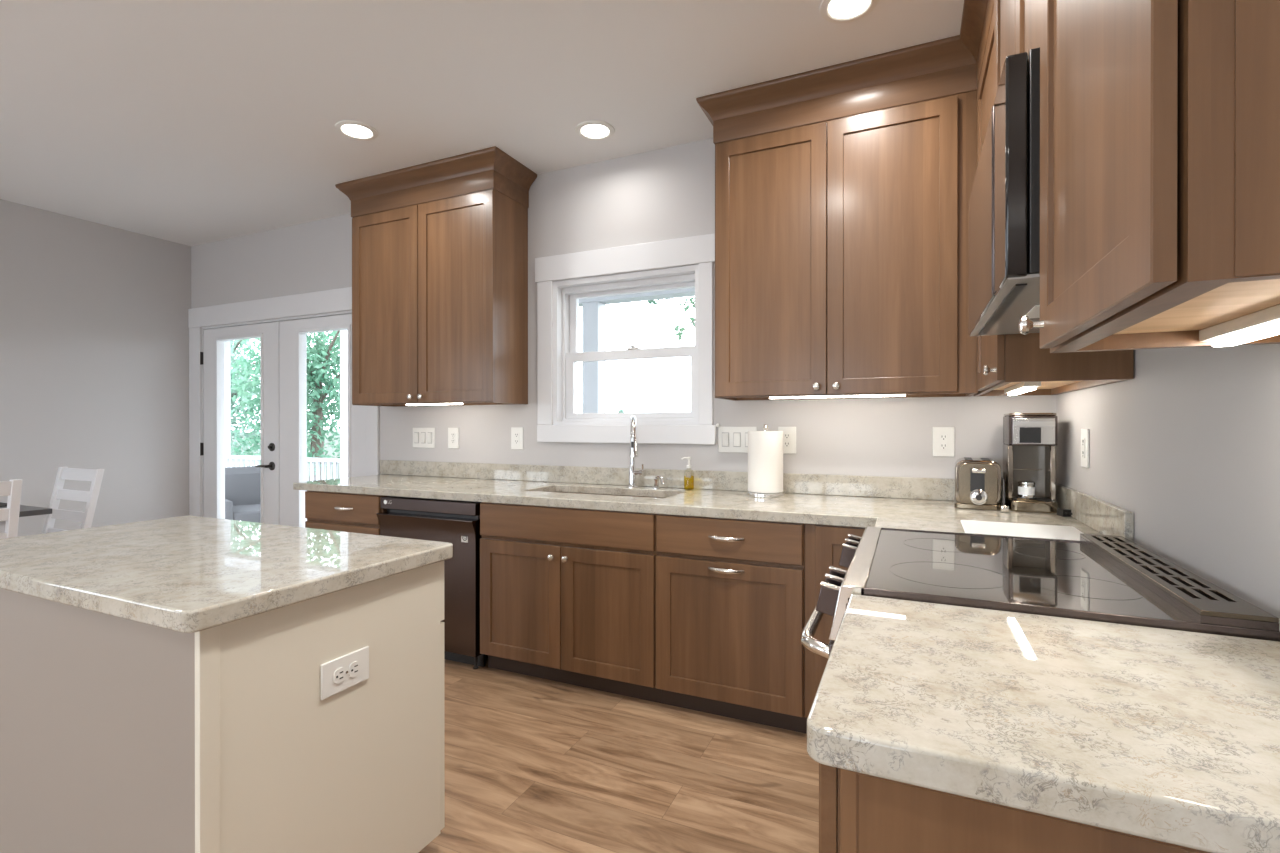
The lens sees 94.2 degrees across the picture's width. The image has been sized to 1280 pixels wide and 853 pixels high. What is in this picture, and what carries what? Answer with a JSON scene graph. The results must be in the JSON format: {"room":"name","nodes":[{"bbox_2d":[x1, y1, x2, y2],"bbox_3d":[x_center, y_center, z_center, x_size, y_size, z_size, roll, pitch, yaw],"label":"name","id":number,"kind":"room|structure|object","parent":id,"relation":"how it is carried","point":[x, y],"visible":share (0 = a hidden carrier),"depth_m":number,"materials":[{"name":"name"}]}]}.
{"room":"kitchen","nodes":[
{"label":"kitchen","id":0,"kind":"room"},
{"bbox_2d":[0,199,190,536],"bbox_3d":[-5.136,-0.144,1.763,0.120,2.640,7.150,0,0,24],"label":"wall","id":1,"kind":"structure","parent":0,"point":[94,330],"depth_m":4.27,"materials":[{"name":"grey paint"}]},
{"bbox_2d":[0,0,963,245],"bbox_3d":[-2.432,-1.511,0.449,6.188,0.100,7.300,0,0,24],"label":"ceiling","id":2,"kind":"structure","parent":0,"point":[185,122],"depth_m":2.55,"materials":[{"name":"white paint"}]},
{"bbox_2d":[335,120,378,139],"bbox_3d":[-1.399,-1.461,2.939,0.196,0.009,0.196,0,0,24],"label":"recessed light","id":3,"kind":"object","parent":2,"relation":"in","point":[357,130],"visible":1,"depth_m":2.93,"materials":[{"name":"white plastic"}]},
{"bbox_2d":[575,120,614,140],"bbox_3d":[-0.222,-1.461,2.939,0.196,0.009,0.196,0,0,24],"label":"recessed light","id":4,"kind":"object","parent":2,"relation":"in","point":[597,130],"visible":1,"depth_m":2.93,"materials":[{"name":"white plastic"}]},
{"bbox_2d":[820,0,878,22],"bbox_3d":[0.723,-1.459,2.055,0.196,0.009,0.196,0,0,24],"label":"recessed light","id":5,"kind":"object","parent":2,"relation":"in","point":[834,11],"visible":1,"depth_m":2.08,"materials":[{"name":"white plastic"}]},
{"bbox_2d":[419,655,818,852],"bbox_3d":[-2.432,1.229,0.455,6.188,0.100,7.300,0,0,24],"label":"floor","id":6,"kind":"structure","parent":0,"point":[533,764],"depth_m":2.00,"materials":[{"name":"wood"}]},
{"bbox_2d":[0,479,21,538],"bbox_3d":[-3.272,0.714,2.763,0.473,0.920,0.430,0,0,24],"label":"dining chair","id":7,"kind":"object","parent":6,"relation":"on","point":[12,489],"visible":0.47,"depth_m":2.84,"materials":[{"name":"white paint"}]},
{"bbox_2d":[0,505,51,532],"bbox_3d":[-3.774,0.804,2.942,1.050,0.740,0.920,0,0,24],"label":"dining table","id":8,"kind":"object","parent":6,"relation":"on","point":[25,510],"visible":0.28,"depth_m":3.09,"materials":[{"name":"grey"}]},
{"bbox_2d":[42,467,103,533],"bbox_3d":[-3.503,0.713,3.429,0.460,0.920,0.473,0,0,24],"label":"dining chair","id":9,"kind":"object","parent":6,"relation":"on","point":[64,473],"visible":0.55,"depth_m":3.59,"materials":[{"name":"white paint"}]},
{"bbox_2d":[0,561,444,852],"bbox_3d":[-1.181,0.770,1.611,1.152,0.814,0.662,0,0,24],"label":"kitchen island","id":10,"kind":"object","parent":6,"relation":"on","point":[118,735],"visible":0.71,"depth_m":1.26,"materials":[{"name":"beige paint"}]},
{"bbox_2d":[0,516,452,632],"bbox_3d":[-1.211,0.343,1.597,1.238,0.040,0.672,0,0,24],"label":"island countertop","id":11,"kind":"structure","parent":10,"relation":"on","point":[183,574],"depth_m":1.39,"materials":[{"name":"stone"}]},
{"bbox_2d":[321,646,368,699],"bbox_3d":[-0.666,0.557,1.348,0.009,0.078,0.125,0,0,24],"label":"wall outlet","id":12,"kind":"object","parent":10,"relation":"attached to","point":[339,674],"visible":1,"depth_m":1.34,"materials":[{"name":"white plastic"}]},
{"bbox_2d":[333,667,345,683],"bbox_3d":[-0.672,0.557,1.330,0.003,0.033,0.029,0,0,24],"label":"receptacle","id":13,"kind":"object","parent":12,"relation":"attached to","point":[339,673],"depth_m":1.33,"materials":[{"name":"grey plastic"}]},
{"bbox_2d":[349,661,359,676],"bbox_3d":[-0.656,0.557,1.365,0.003,0.033,0.029,0,0,24],"label":"receptacle","id":14,"kind":"object","parent":12,"relation":"attached to","point":[354,666],"depth_m":1.36,"materials":[{"name":"white plastic"}]},
{"bbox_2d":[305,491,386,534],"bbox_3d":[-1.500,0.766,3.498,0.584,0.814,0.676,0,0,24],"label":"base cabinet","id":15,"kind":"object","parent":6,"relation":"on","point":[345,512],"visible":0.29,"depth_m":3.21,"materials":[{"name":"brown wood"}]},
{"bbox_2d":[376,496,484,668],"bbox_3d":[-0.943,0.769,3.241,0.634,0.808,0.654,0,0,24],"label":"dishwasher","id":16,"kind":"object","parent":6,"relation":"on","point":[457,523],"visible":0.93,"depth_m":2.90,"materials":[{"name":"black metal"}]},
{"bbox_2d":[387,496,479,518],"bbox_3d":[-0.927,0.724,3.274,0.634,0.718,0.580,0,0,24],"label":"control panel","id":17,"kind":"object","parent":16,"relation":"in","point":[388,510],"depth_m":2.99,"materials":[{"name":"black plastic"}]},
{"bbox_2d":[480,492,660,702],"bbox_3d":[-0.228,0.767,2.922,0.912,0.814,0.672,0,0,24],"label":"base cabinet","id":18,"kind":"object","parent":6,"relation":"on","point":[568,595],"visible":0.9,"depth_m":2.63,"materials":[{"name":"brown wood"}]},
{"bbox_2d":[656,514,806,733],"bbox_3d":[0.460,0.767,2.608,0.599,0.814,0.676,0,0,24],"label":"base cabinet","id":19,"kind":"object","parent":6,"relation":"on","point":[730,593],"visible":0.91,"depth_m":2.33,"materials":[{"name":"brown wood"}]},
{"bbox_2d":[805,524,864,717],"bbox_3d":[1.091,0.768,2.186,0.897,0.814,0.923,0,0,24],"label":"base cabinet","id":20,"kind":"object","parent":6,"relation":"on","point":[823,543],"visible":0.19,"depth_m":2.19,"materials":[{"name":"brown wood"}]},
{"bbox_2d":[293,474,1102,534],"bbox_3d":[-0.197,0.340,2.771,3.733,0.040,0.926,0,0,24],"label":"countertop","id":21,"kind":"structure","parent":20,"relation":"on","point":[832,510],"depth_m":2.54,"materials":[{"name":"stone"}]},
{"bbox_2d":[627,416,646,487],"bbox_3d":[-0.012,0.132,3.051,0.099,0.374,0.216,0,0,-5],"label":"faucet","id":22,"kind":"object","parent":21,"relation":"on","point":[642,472],"visible":1,"depth_m":3.08,"materials":[{"name":"silver metal"}]},
{"bbox_2d":[652,475,664,488],"bbox_3d":[0.100,0.285,3.047,0.043,0.070,0.099,0,0,-32],"label":"soap dispenser","id":23,"kind":"object","parent":21,"relation":"on","point":[656,479],"visible":1,"depth_m":3.06,"materials":[{"name":"silver metal"}]},
{"bbox_2d":[681,457,691,489],"bbox_3d":[0.241,0.236,2.994,0.062,0.167,0.054,0,0,24],"label":"soap bottle","id":24,"kind":"object","parent":21,"relation":"on","point":[688,474],"visible":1,"depth_m":2.98,"materials":[{"name":"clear plastic"}]},
{"bbox_2d":[747,424,784,497],"bbox_3d":[0.579,0.155,2.742,0.172,0.330,0.172,0,0,24],"label":"paper towel holder","id":25,"kind":"object","parent":21,"relation":"on","point":[765,448],"visible":1,"depth_m":2.67,"materials":[{"name":"white paper"}]},
{"bbox_2d":[954,457,1008,511],"bbox_3d":[1.350,0.225,2.371,0.177,0.192,0.282,0,0,24],"label":"toaster","id":26,"kind":"object","parent":21,"relation":"on","point":[979,484],"visible":1,"depth_m":2.28,"materials":[{"name":"silver metal"}]},
{"bbox_2d":[961,520,1083,540],"bbox_3d":[1.169,0.319,1.821,0.320,0.006,0.279,0,0,24],"label":"cutting board","id":27,"kind":"object","parent":21,"relation":"on","point":[969,526],"visible":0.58,"depth_m":1.80,"materials":[{"name":"white plastic"}]},
{"bbox_2d":[1003,413,1071,516],"bbox_3d":[1.501,0.135,2.259,0.179,0.372,0.289,0,0,24],"label":"coffee maker","id":28,"kind":"object","parent":21,"relation":"on","point":[1030,440],"visible":0.98,"depth_m":2.25,"materials":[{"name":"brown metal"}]},
{"bbox_2d":[1016,480,1036,498],"bbox_3d":[1.476,0.241,2.271,0.068,0.066,0.068,0,0,24],"label":"jar","id":29,"kind":"object","parent":28,"relation":"on","point":[1026,489],"visible":0.99,"depth_m":2.25,"materials":[{"name":"silver metal"}]},
{"bbox_2d":[1013,496,1051,501],"bbox_3d":[1.493,0.277,2.268,0.120,0.005,0.104,0,0,24],"label":"drip tray","id":30,"kind":"object","parent":28,"relation":"on","point":[1048,498],"depth_m":2.24,"materials":[{"name":"black plastic"}]},
{"bbox_2d":[819,763,1209,852],"bbox_3d":[0.581,0.771,0.789,0.670,0.814,0.517,0,0,24],"label":"base cabinet","id":31,"kind":"object","parent":6,"relation":"on","point":[859,812],"visible":0.06,"depth_m":0.63,"materials":[{"name":"brown wood"}]},
{"bbox_2d":[807,594,1279,852],"bbox_3d":[0.587,0.344,0.766,0.646,0.040,0.557,0,0,24],"label":"countertop","id":32,"kind":"structure","parent":31,"relation":"on","point":[1163,735],"depth_m":0.66,"materials":[{"name":"stone"}]},
{"bbox_2d":[801,527,1279,658],"bbox_3d":[0.796,0.734,1.394,0.736,0.886,0.746,0,0,24],"label":"range","id":33,"kind":"object","parent":6,"relation":"on","point":[1100,578],"visible":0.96,"depth_m":1.21,"materials":[{"name":"black glass"}]},
{"bbox_2d":[191,138,1055,479],"bbox_3d":[-0.953,-0.148,3.707,5.888,2.640,0.150,0,0,24],"label":"wall","id":34,"kind":"structure","parent":0,"point":[668,193],"depth_m":3.24,"materials":[{"name":"grey paint"}]},
{"bbox_2d":[189,327,201,516],"bbox_3d":[-3.603,0.185,4.818,0.141,1.970,0.020,0,0,24],"label":"trim","id":35,"kind":"structure","parent":34,"relation":"attached to","point":[195,334],"depth_m":4.80,"materials":[{"name":"white paint"}]},
{"bbox_2d":[200,322,276,524],"bbox_3d":[-3.118,0.189,4.610,0.947,1.938,0.114,0,0,24],"label":"door","id":36,"kind":"structure","parent":34,"relation":"in","point":[213,447],"depth_m":4.71,"materials":[{"name":"white paint"}]},
{"bbox_2d":[188,287,351,327],"bbox_3d":[-2.702,-0.877,4.404,2.121,0.156,0.024,0,0,24],"label":"trim","id":37,"kind":"structure","parent":34,"relation":"attached to","point":[334,300],"depth_m":4.39,"materials":[{"name":"white paint"}]},
{"bbox_2d":[202,310,351,516],"bbox_3d":[-2.656,0.183,4.479,1.903,1.975,0.145,0,0,24],"label":"trim","id":38,"kind":"structure","parent":34,"relation":"attached to","point":[342,312],"depth_m":4.70,"materials":[{"name":"white paint"}]},
{"bbox_2d":[277,314,365,526],"bbox_3d":[-2.248,0.190,4.242,0.956,1.938,0.071,0,0,25],"label":"door","id":39,"kind":"structure","parent":34,"relation":"in","point":[291,334],"depth_m":4.34,"materials":[{"name":"white paint"}]},
{"bbox_2d":[366,406,379,475],"bbox_3d":[-1.795,0.187,3.997,0.103,1.970,0.020,0,0,24],"label":"trim","id":40,"kind":"structure","parent":34,"relation":"attached to","point":[372,412],"depth_m":3.98,"materials":[{"name":"white paint"}]},
{"bbox_2d":[413,428,434,447],"bbox_3d":[-1.392,0.072,3.815,0.185,0.130,0.015,0,0,24],"label":"light switch","id":41,"kind":"object","parent":34,"relation":"attached to","point":[422,437],"visible":1,"depth_m":3.81,"materials":[{"name":"white plastic"}]},
{"bbox_2d":[335,146,536,406],"bbox_3d":[-1.222,-0.798,3.530,1.199,1.336,0.383,0,0,24],"label":"upper cabinet","id":42,"kind":"object","parent":34,"relation":"attached to","point":[440,247],"visible":1,"depth_m":3.36,"materials":[{"name":"brown wood"}]},
{"bbox_2d":[406,403,462,404],"bbox_3d":[-1.184,-0.138,3.413,0.429,0.028,0.040,0,0,24],"label":"light","id":43,"kind":"object","parent":42,"relation":"attached to","point":[445,403],"visible":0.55,"depth_m":3.38,"materials":[{"name":"white plastic"}]},
{"bbox_2d":[448,428,458,448],"bbox_3d":[-1.168,0.072,3.716,0.085,0.130,0.009,0,0,24],"label":"wall outlet","id":44,"kind":"object","parent":34,"relation":"attached to","point":[453,433],"visible":1,"depth_m":3.71,"materials":[{"name":"white plastic"}]},
{"bbox_2d":[511,427,522,449],"bbox_3d":[-0.728,0.071,3.517,0.085,0.130,0.009,0,0,24],"label":"wall outlet","id":45,"kind":"object","parent":34,"relation":"attached to","point":[516,432],"visible":1,"depth_m":3.51,"materials":[{"name":"white plastic"}]},
{"bbox_2d":[537,281,552,424],"bbox_3d":[-0.546,-0.421,3.428,0.099,0.825,0.020,0,0,24],"label":"trim","id":46,"kind":"structure","parent":34,"relation":"attached to","point":[544,289],"depth_m":3.42,"materials":[{"name":"white paint"}]},
{"bbox_2d":[535,233,714,282],"bbox_3d":[-0.111,-0.904,3.228,1.087,0.142,0.022,0,0,24],"label":"trim","id":47,"kind":"structure","parent":34,"relation":"attached to","point":[694,250],"depth_m":3.20,"materials":[{"name":"white paint"}]},
{"bbox_2d":[553,265,698,424],"bbox_3d":[-0.066,-0.420,3.299,0.891,0.824,0.150,0,0,24],"label":"trim","id":48,"kind":"structure","parent":34,"relation":"attached to","point":[693,269],"depth_m":3.29,"materials":[{"name":"white paint"}]},
{"bbox_2d":[537,425,715,443],"bbox_3d":[-0.105,0.041,3.226,1.071,0.098,0.024,0,0,24],"label":"trim","id":49,"kind":"structure","parent":34,"relation":"attached to","point":[646,434],"depth_m":3.20,"materials":[{"name":"white paint"}]},
{"bbox_2d":[562,274,694,421],"bbox_3d":[-0.056,-0.415,3.321,0.831,0.774,0.090,0,0,24],"label":"window","id":50,"kind":"structure","parent":34,"relation":"in","point":[571,296],"depth_m":3.35,"materials":[{"name":"white paint"}]},
{"bbox_2d":[380,460,1001,502],"bbox_3d":[-0.019,0.271,3.189,3.755,0.094,0.020,0,0,24],"label":"backsplash","id":51,"kind":"structure","parent":34,"relation":"attached to","point":[821,484],"depth_m":3.06,"materials":[{"name":"stone"}]},
{"bbox_2d":[699,262,712,424],"bbox_3d":[0.336,-0.420,3.027,0.073,0.825,0.020,0,0,24],"label":"trim","id":52,"kind":"structure","parent":34,"relation":"attached to","point":[705,269],"depth_m":3.02,"materials":[{"name":"white paint"}]},
{"bbox_2d":[718,427,756,452],"bbox_3d":[0.484,0.066,2.963,0.196,0.130,0.015,0,0,24],"label":"light switch","id":53,"kind":"object","parent":34,"relation":"attached to","point":[730,439],"visible":0.84,"depth_m":2.97,"materials":[{"name":"white plastic"}]},
{"bbox_2d":[778,427,795,453],"bbox_3d":[0.709,0.066,2.864,0.085,0.130,0.009,0,0,24],"label":"wall outlet","id":54,"kind":"object","parent":34,"relation":"attached to","point":[789,433],"visible":0.87,"depth_m":2.86,"materials":[{"name":"white plastic"}]},
{"bbox_2d":[715,90,977,400],"bbox_3d":[0.865,-0.704,2.590,1.037,1.152,0.370,0,0,24],"label":"upper cabinet","id":55,"kind":"object","parent":34,"relation":"attached to","point":[841,244],"visible":0.99,"depth_m":2.44,"materials":[{"name":"brown wood"}]},
{"bbox_2d":[769,395,904,398],"bbox_3d":[0.819,-0.136,2.503,0.569,0.028,0.040,0,0,24],"label":"light","id":56,"kind":"object","parent":55,"relation":"attached to","point":[854,395],"visible":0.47,"depth_m":2.50,"materials":[{"name":"white plastic"}]},
{"bbox_2d":[696,0,993,143],"bbox_3d":[0.833,-1.369,1.674,1.030,0.187,2.700,0,0,-4],"label":"crown molding","id":57,"kind":"structure","parent":55,"relation":"attached to","point":[948,66],"depth_m":2.41,"materials":[{"name":"brown wood"}]},
{"bbox_2d":[933,427,954,456],"bbox_3d":[1.321,0.067,2.586,0.085,0.130,0.009,0,0,24],"label":"wall outlet","id":58,"kind":"object","parent":34,"relation":"attached to","point":[943,437],"visible":1,"depth_m":2.58,"materials":[{"name":"white plastic"}]},
{"bbox_2d":[1056,343,1279,629],"bbox_3d":[0.334,-0.139,-0.722,0.120,2.640,7.150,0,0,24],"label":"wall","id":59,"kind":"structure","parent":0,"point":[1189,445],"depth_m":1.24,"materials":[{"name":"grey paint"}]},
{"bbox_2d":[994,0,1039,100],"bbox_3d":[0.989,-0.973,1.298,0.354,0.610,0.758,0,0,24],"label":"upper cabinet","id":60,"kind":"object","parent":59,"relation":"attached to","point":[1016,22],"visible":0.02,"depth_m":1.38,"materials":[{"name":"brown wood"}]},
{"bbox_2d":[968,47,1039,335],"bbox_3d":[0.972,-0.455,1.307,0.386,0.401,0.746,0,0,24],"label":"microwave","id":61,"kind":"object","parent":60,"relation":"attached to","point":[1004,199],"visible":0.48,"depth_m":1.09,"materials":[{"name":"black metal"}]},
{"bbox_2d":[974,9,1133,395],"bbox_3d":[1.343,-0.703,2.066,0.344,1.152,0.928,0,0,24],"label":"upper cabinet","id":62,"kind":"object","parent":59,"relation":"attached to","point":[1008,360],"visible":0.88,"depth_m":1.69,"materials":[{"name":"brown wood"}]},
{"bbox_2d":[1004,382,1040,395],"bbox_3d":[1.399,-0.138,2.183,0.049,0.028,0.456,0,0,24],"label":"light","id":63,"kind":"object","parent":62,"relation":"attached to","point":[1022,387],"visible":0.92,"depth_m":2.06,"materials":[{"name":"white plastic"}]},
{"bbox_2d":[1008,387,1035,395],"bbox_3d":[1.399,-0.129,2.183,0.025,0.010,0.440,0,0,24],"label":"diffuser","id":64,"kind":"object","parent":63,"relation":"attached to","point":[1012,391],"depth_m":2.16,"materials":[{"name":"white plastic"}]},
{"bbox_2d":[1081,429,1088,467],"bbox_3d":[1.504,0.073,2.011,0.009,0.130,0.085,0,0,24],"label":"wall outlet","id":65,"kind":"object","parent":59,"relation":"attached to","point":[1084,432],"visible":1,"depth_m":1.99,"materials":[{"name":"white plastic"}]},
{"bbox_2d":[1056,482,1133,541],"bbox_3d":[1.490,0.274,1.994,0.020,0.094,0.904,0,0,24],"label":"backsplash","id":66,"kind":"structure","parent":59,"relation":"attached to","point":[1106,518],"depth_m":1.83,"materials":[{"name":"stone"}]},
{"bbox_2d":[1019,0,1279,352],"bbox_3d":[0.705,-0.701,0.705,0.378,1.152,0.555,0,0,24],"label":"upper cabinet","id":67,"kind":"object","parent":59,"relation":"attached to","point":[1160,119],"visible":1,"depth_m":0.55,"materials":[{"name":"brown wood"}]},
{"bbox_2d":[1199,304,1279,346],"bbox_3d":[0.794,-0.135,0.706,0.049,0.028,0.446,0,0,24],"label":"light","id":68,"kind":"object","parent":67,"relation":"attached to","point":[1264,323],"visible":1,"depth_m":0.81,"materials":[{"name":"white plastic"}]},
{"bbox_2d":[1212,322,1279,346],"bbox_3d":[0.794,-0.126,0.706,0.025,0.010,0.430,0,0,24],"label":"diffuser","id":69,"kind":"object","parent":68,"relation":"attached to","point":[1235,333],"depth_m":0.82,"materials":[{"name":"white plastic"}]},
{"label":"outside","id":70,"kind":"structure","parent":0,"visible":0},
{"bbox_2d":[231,431,339,479],"bbox_3d":[24.950,1.676,101.971,280.000,0.200,199.500,0,0,24],"label":"ground","id":71,"kind":"structure","parent":70,"point":[329,449],"depth_m":43.88,"materials":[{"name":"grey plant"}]},
{"bbox_2d":[231,344,245,439],"bbox_3d":[-16.216,-1.600,19.821,6.234,6.715,5.472,0,0,-1],"label":"tree","id":72,"kind":"object","parent":71,"relation":"on","point":[244,344],"visible":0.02,"depth_m":19.98,"materials":[{"name":"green plant"}]},
{"bbox_2d":[230,339,260,455],"bbox_3d":[-11.168,-0.761,15.620,4.354,5.514,3.856,0,0,24],"label":"tree","id":73,"kind":"object","parent":71,"relation":"on","point":[234,344],"visible":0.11,"depth_m":15.45,"materials":[{"name":"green plant"}]},
{"bbox_2d":[230,330,339,480],"bbox_3d":[-7.365,-0.969,13.601,3.973,5.469,3.756,0,0,-42],"label":"tree","id":74,"kind":"object","parent":71,"relation":"on","point":[319,363],"visible":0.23,"depth_m":12.93,"materials":[{"name":"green plant"}]},
{"bbox_2d":[648,297,694,341],"bbox_3d":[1.874,-1.204,7.370,3.343,5.966,2.052,0,0,24],"label":"tree","id":75,"kind":"object","parent":71,"relation":"on","point":[686,308],"visible":0.12,"depth_m":7.30,"materials":[{"name":"green plant"}]},
{"bbox_2d":[655,408,690,412],"bbox_3d":[6.919,-0.340,73.637,9.000,3.950,6.800,0,0,24],"label":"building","id":76,"kind":"structure","parent":71,"relation":"on","point":[662,409],"depth_m":73.64,"materials":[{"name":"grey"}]},
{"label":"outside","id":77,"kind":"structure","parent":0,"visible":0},
{"bbox_3d":[-1.965,-1.502,5.844,16.500,0.060,2.890,0,0,24],"label":"ceiling","id":78,"kind":"structure","parent":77,"visible":0},
{"bbox_2d":[579,287,694,306],"bbox_3d":[-1.487,-1.404,6.896,16.500,0.139,0.200,0,0,24],"label":"beam","id":79,"kind":"structure","parent":78,"relation":"attached to","point":[685,292],"depth_m":6.15,"materials":[{"name":"grey paint"}]},
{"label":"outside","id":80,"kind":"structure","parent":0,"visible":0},
{"bbox_3d":[-1.985,1.388,5.804,16.500,0.120,2.790,0,0,24],"label":"floor","id":81,"kind":"structure","parent":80,"visible":0},
{"bbox_2d":[225,341,230,454],"bbox_3d":[-6.467,-0.009,9.161,0.230,2.659,0.230,0,0,24],"label":"porch post","id":82,"kind":"object","parent":81,"relation":"on","point":[227,343],"visible":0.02,"depth_m":9.17,"materials":[{"name":"white paint"}]},
{"bbox_2d":[225,455,339,480],"bbox_3d":[-5.174,0.845,8.575,2.606,0.815,0.080,0,0,24],"label":"porch railing","id":83,"kind":"object","parent":82,"relation":"attached to","point":[230,460],"visible":0.19,"depth_m":8.29,"materials":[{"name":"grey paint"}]},
{"bbox_2d":[225,466,260,522],"bbox_3d":[-4.138,0.889,6.468,0.796,0.875,0.800,0,0,44],"label":"patio chair","id":84,"kind":"object","parent":81,"relation":"on","point":[242,484],"visible":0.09,"depth_m":6.53,"materials":[{"name":"grey fabric"}]},
{"bbox_2d":[340,330,347,477],"bbox_3d":[-3.881,-0.006,7.986,0.230,2.659,0.230,0,0,24],"label":"porch post","id":85,"kind":"object","parent":81,"relation":"on","point":[343,333],"visible":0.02,"depth_m":7.91,"materials":[{"name":"white paint"}]},
{"bbox_2d":[583,301,605,412],"bbox_3d":[-0.494,-0.003,6.448,0.230,2.659,0.230,0,0,24],"label":"porch post","id":86,"kind":"object","parent":81,"relation":"on","point":[594,313],"visible":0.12,"depth_m":6.37,"materials":[{"name":"grey paint"}]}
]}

